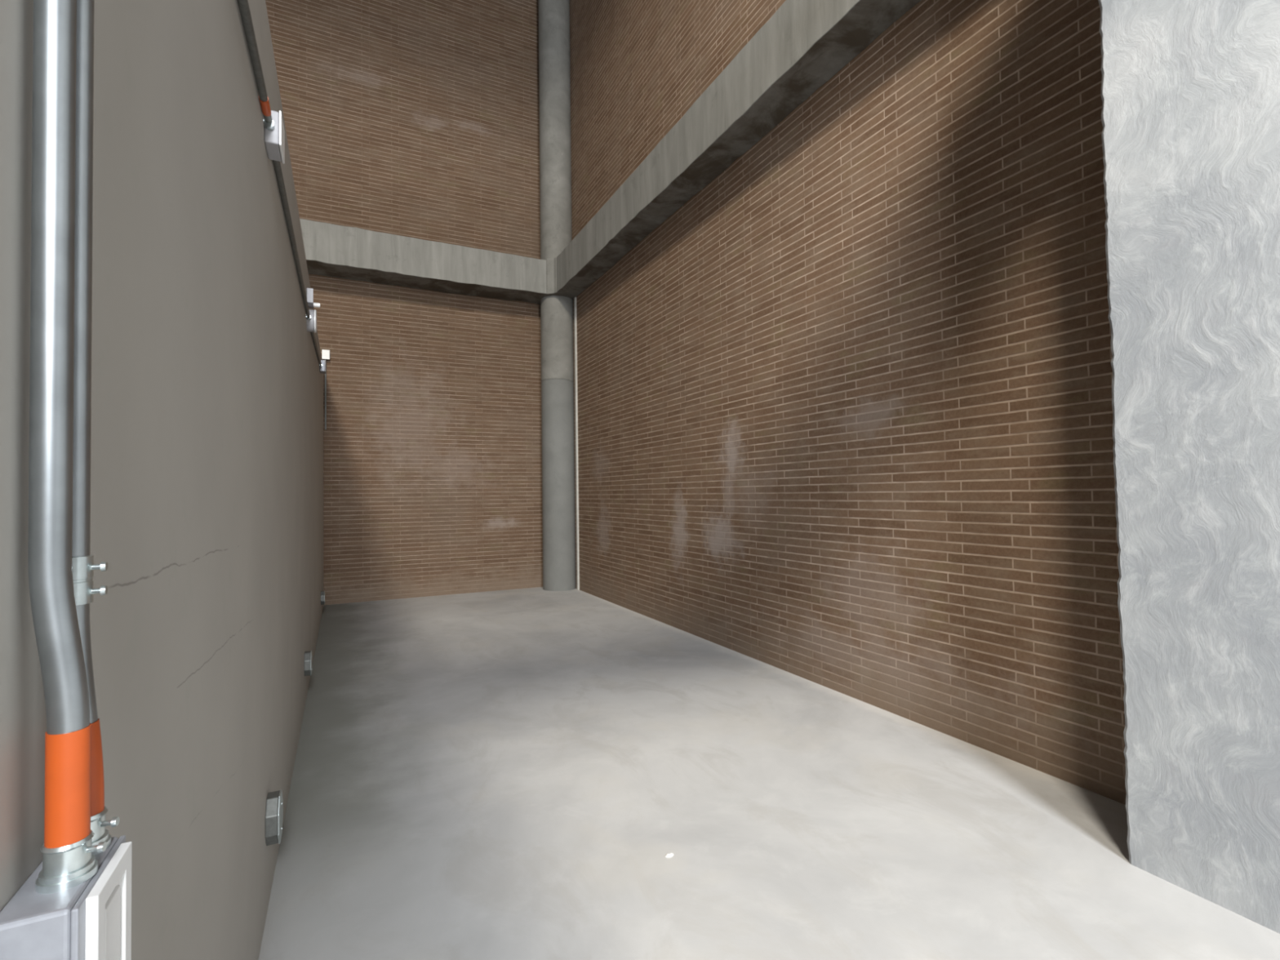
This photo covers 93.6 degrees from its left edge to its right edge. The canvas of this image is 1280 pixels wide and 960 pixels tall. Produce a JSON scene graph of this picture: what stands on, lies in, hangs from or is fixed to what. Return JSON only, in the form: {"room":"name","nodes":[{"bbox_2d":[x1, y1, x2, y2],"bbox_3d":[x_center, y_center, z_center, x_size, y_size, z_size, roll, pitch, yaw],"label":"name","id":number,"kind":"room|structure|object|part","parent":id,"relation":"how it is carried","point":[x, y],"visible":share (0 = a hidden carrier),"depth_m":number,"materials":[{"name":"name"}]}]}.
{"room":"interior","nodes":[
{"label":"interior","id":0,"kind":"room"},
{"bbox_2d":[0,0,323,959],"bbox_3d":[-1.861,-0.061,2.979,0.200,3.300,11.984,0,-1,-26],"label":"wall","id":1,"kind":"structure","parent":0,"point":[206,431],"depth_m":1.03,"materials":[{"name":"grey paint"}]},
{"bbox_2d":[0,835,131,959],"bbox_3d":[-0.503,0.433,0.529,0.065,0.170,0.120,0,-1,-26],"label":"switch box","id":2,"kind":"object","parent":1,"relation":"attached to","point":[91,919],"visible":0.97,"depth_m":0.50,"materials":[{"name":"white metal"}]},
{"bbox_3d":[-0.477,0.429,0.541,0.008,0.158,0.090,0,-1,-26],"label":"plate","id":3,"kind":"part","parent":2,"relation":"part of","materials":[{"name":"white plastic"}]},
{"bbox_3d":[-0.477,0.429,0.541,0.003,0.106,0.038,0,-1,-26],"label":"rocker panel","id":4,"kind":"part","parent":2,"relation":"part of","materials":[{"name":"white plastic"}]},
{"bbox_2d":[27,0,106,893],"bbox_3d":[-0.509,-0.417,0.541,0.054,1.530,0.040,0,-1,-26],"label":"conduit pipe","id":5,"kind":"object","parent":1,"relation":"attached to","point":[68,861],"visible":1,"depth_m":0.52,"materials":[{"name":"metal"}]},
{"bbox_2d":[71,0,119,855],"bbox_3d":[-0.533,-0.416,0.582,0.040,1.530,0.046,-2,-2,35],"label":"conduit pipe","id":6,"kind":"object","parent":1,"relation":"attached to","point":[83,566],"visible":0.4,"depth_m":0.57,"materials":[{"name":"metal"}]},
{"bbox_2d":[237,0,272,123],"bbox_3d":[-0.951,-1.256,1.390,0.028,0.098,1.631,0,-1,-26],"label":"conduit pipe","id":7,"kind":"object","parent":1,"relation":"attached to","point":[243,5],"visible":1,"depth_m":1.78,"materials":[{"name":"metal"}]},
{"bbox_2d":[265,789,283,845],"bbox_3d":[-1.332,1.230,2.192,0.048,0.171,0.137,0,-1,-26],"label":"outlet box","id":8,"kind":"object","parent":1,"relation":"attached to","point":[274,801],"visible":1,"depth_m":2.15,"materials":[{"name":"metal"}]},
{"bbox_2d":[263,110,284,163],"bbox_3d":[-1.339,-1.260,2.203,0.054,0.126,0.174,0,-1,-26],"label":"junction box","id":9,"kind":"object","parent":1,"relation":"attached to","point":[274,132],"visible":0.94,"depth_m":2.15,"materials":[{"name":"grey metal"}]},
{"bbox_3d":[-1.319,-1.260,2.213,0.008,0.126,0.136,0,-1,-26],"label":"lid","id":10,"kind":"part","parent":9,"relation":"part of","materials":[{"name":"white plastic"}]},
{"bbox_2d":[272,160,310,318],"bbox_3d":[-1.954,-1.252,3.421,0.028,0.072,2.560,0,-1,-26],"label":"conduit pipe","id":11,"kind":"object","parent":1,"relation":"attached to","point":[277,164],"visible":0.82,"depth_m":2.96,"materials":[{"name":"metal"}]},
{"bbox_2d":[303,650,312,675],"bbox_3d":[-2.369,1.310,4.293,0.048,0.168,0.134,0,-1,-26],"label":"outlet box","id":12,"kind":"object","parent":1,"relation":"attached to","point":[308,655],"visible":1,"depth_m":4.25,"materials":[{"name":"metal"}]},
{"bbox_2d":[306,288,319,333],"bbox_3d":[-2.541,-1.309,4.677,0.092,0.313,0.208,0,-1,-26],"label":"junction box","id":13,"kind":"object","parent":1,"relation":"attached to","point":[312,321],"visible":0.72,"depth_m":4.62,"materials":[{"name":"grey metal"}]},
{"bbox_3d":[-2.536,-1.240,4.696,0.014,0.176,0.176,0,-1,-26],"label":"lid","id":14,"kind":"part","parent":13,"relation":"part of","materials":[{"name":"white plastic"}]},
{"bbox_2d":[311,332,321,366],"bbox_3d":[-3.181,-1.295,5.907,0.025,0.195,2.562,0,-1,-26],"label":"conduit pipe","id":15,"kind":"object","parent":1,"relation":"attached to","point":[312,333],"visible":0.79,"depth_m":5.83,"materials":[{"name":"metal"}]},
{"bbox_2d":[319,360,325,373],"bbox_3d":[-3.775,-1.348,7.149,0.066,0.141,0.194,0,-1,-26],"label":"junction box","id":16,"kind":"object","parent":1,"relation":"attached to","point":[322,369],"visible":0.84,"depth_m":7.09,"materials":[{"name":"grey metal"}]},
{"bbox_2d":[320,591,324,604],"bbox_3d":[-3.882,1.442,7.358,0.048,0.162,0.129,0,-1,-26],"label":"outlet box","id":17,"kind":"object","parent":1,"relation":"attached to","point":[322,593],"visible":0.99,"depth_m":7.31,"materials":[{"name":"metal"}]},
{"bbox_2d":[265,0,542,604],"bbox_3d":[-5.961,-3.152,7.894,10.308,9.800,0.300,0,-1,-26],"label":"wall","id":18,"kind":"structure","parent":0,"point":[420,119],"depth_m":9.05,"materials":[{"name":"brown brick"}]},
{"bbox_2d":[321,349,329,359],"bbox_3d":[-4.401,-1.752,8.418,0.096,0.131,0.070,0,-1,-26],"label":"fitting","id":19,"kind":"object","parent":18,"relation":"attached to","point":[325,353],"visible":1,"depth_m":8.39,"materials":[{"name":"grey plastic"}]},
{"bbox_2d":[324,359,326,429],"bbox_3d":[-4.408,-1.199,8.423,0.025,0.980,0.025,0,-1,-26],"label":"conduit pipe","id":20,"kind":"object","parent":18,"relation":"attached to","point":[325,359],"visible":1,"depth_m":8.41,"materials":[{"name":"metal"}]},
{"bbox_2d":[299,218,546,303],"bbox_3d":[-4.191,-3.145,8.296,5.840,0.562,0.549,0,-1,-26],"label":"concrete beam","id":21,"kind":"structure","parent":18,"relation":"attached to","point":[335,251],"depth_m":8.57,"materials":[{"name":"grey concrete"}]},
{"bbox_2d":[258,586,1279,959],"bbox_3d":[-1.662,1.613,-0.401,10.658,0.200,18.834,0,-1,-26],"label":"floor","id":22,"kind":"structure","parent":0,"point":[509,774],"depth_m":2.75,"materials":[{"name":"concrete"}]},
{"bbox_2d":[537,0,577,591],"bbox_3d":[-1.322,-3.172,9.635,0.524,9.800,0.684,0,-1,-26],"label":"concrete column","id":23,"kind":"structure","parent":22,"relation":"on","point":[557,436],"depth_m":9.46,"materials":[{"name":"grey concrete"}]},
{"bbox_2d":[665,853,673,857],"bbox_3d":[0.121,1.550,2.484,0.037,0.007,0.023,0,-1,-26],"label":"crumb","id":24,"kind":"object","parent":22,"relation":"on","point":[670,855],"visible":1,"depth_m":2.48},
{"bbox_2d":[1097,0,1279,933],"bbox_3d":[2.984,-0.825,0.858,0.503,4.612,3.856,0,-1,-26],"label":"concrete pillar","id":25,"kind":"structure","parent":22,"relation":"on","point":[1190,89],"depth_m":2.20,"materials":[{"name":"grey concrete"}]},
{"bbox_2d":[569,0,1126,804],"bbox_3d":[0.805,-3.276,6.170,0.300,9.800,9.384,0,-1,-26],"label":"wall","id":26,"kind":"structure","parent":0,"point":[845,415],"depth_m":4.10,"materials":[{"name":"brown brick"}]},
{"bbox_2d":[573,297,579,590],"bbox_3d":[-0.998,-0.585,9.469,0.022,4.612,0.060,0,-1,-26],"label":"trim","id":27,"kind":"structure","parent":26,"relation":"attached to","point":[575,298],"depth_m":9.45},
{"bbox_2d":[556,0,920,294],"bbox_3d":[0.523,-3.256,6.003,0.357,0.560,7.465,0,-1,-26],"label":"concrete beam","id":28,"kind":"structure","parent":26,"relation":"attached to","point":[804,44],"depth_m":5.18,"materials":[{"name":"grey concrete"}]}
]}

